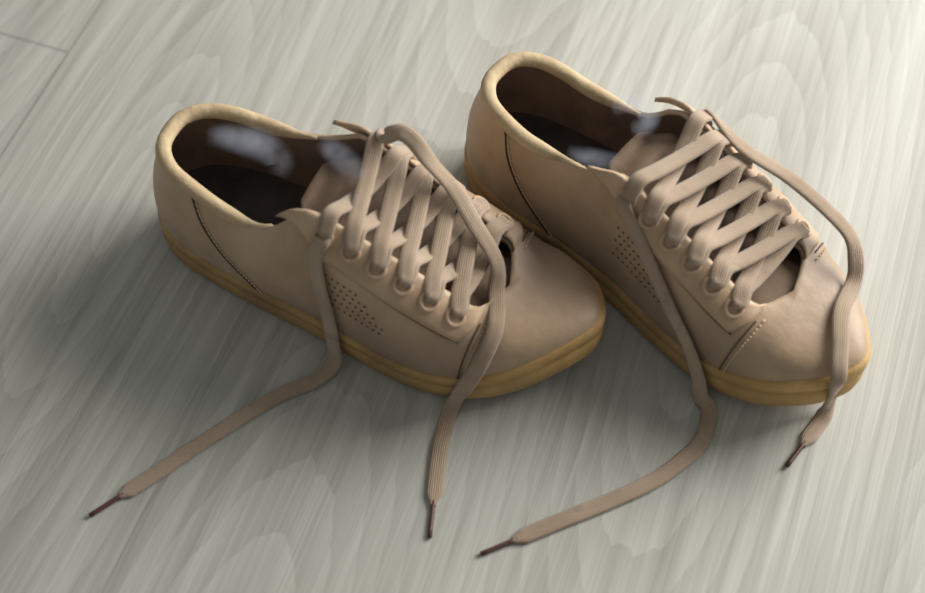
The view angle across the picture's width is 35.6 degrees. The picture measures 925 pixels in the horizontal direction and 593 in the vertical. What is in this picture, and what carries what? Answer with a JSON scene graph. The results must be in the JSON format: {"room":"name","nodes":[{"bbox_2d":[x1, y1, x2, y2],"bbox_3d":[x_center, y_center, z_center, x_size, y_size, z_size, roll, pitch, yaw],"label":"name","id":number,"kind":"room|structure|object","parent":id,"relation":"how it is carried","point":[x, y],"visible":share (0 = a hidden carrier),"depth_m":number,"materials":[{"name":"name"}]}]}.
{"room":"room with wooden floor","nodes":[
{"label":"room with wooden floor","id":0,"kind":"room"},
{"bbox_2d":[0,0,924,592],"bbox_3d":[0.000,0.000,0.841,6.000,0.001,6.000,0,58,0],"label":"floor","id":1,"kind":"structure","parent":0,"point":[116,354],"depth_m":0.81,"materials":[{"name":"grey laminate"}]},
{"bbox_2d":[89,103,605,537],"bbox_3d":[-0.056,0.005,0.767,0.264,0.122,0.223,6,58,3],"label":"sneaker","id":2,"kind":"object","parent":1,"relation":"on","point":[377,252],"visible":1,"depth_m":0.78,"materials":[{"name":"leather"}]},
{"bbox_2d":[464,52,870,555],"bbox_3d":[0.111,-0.014,0.785,0.214,0.111,0.279,-2,58,-1],"label":"sneaker","id":3,"kind":"object","parent":1,"relation":"on","point":[671,214],"visible":1,"depth_m":0.78,"materials":[{"name":"leather"}]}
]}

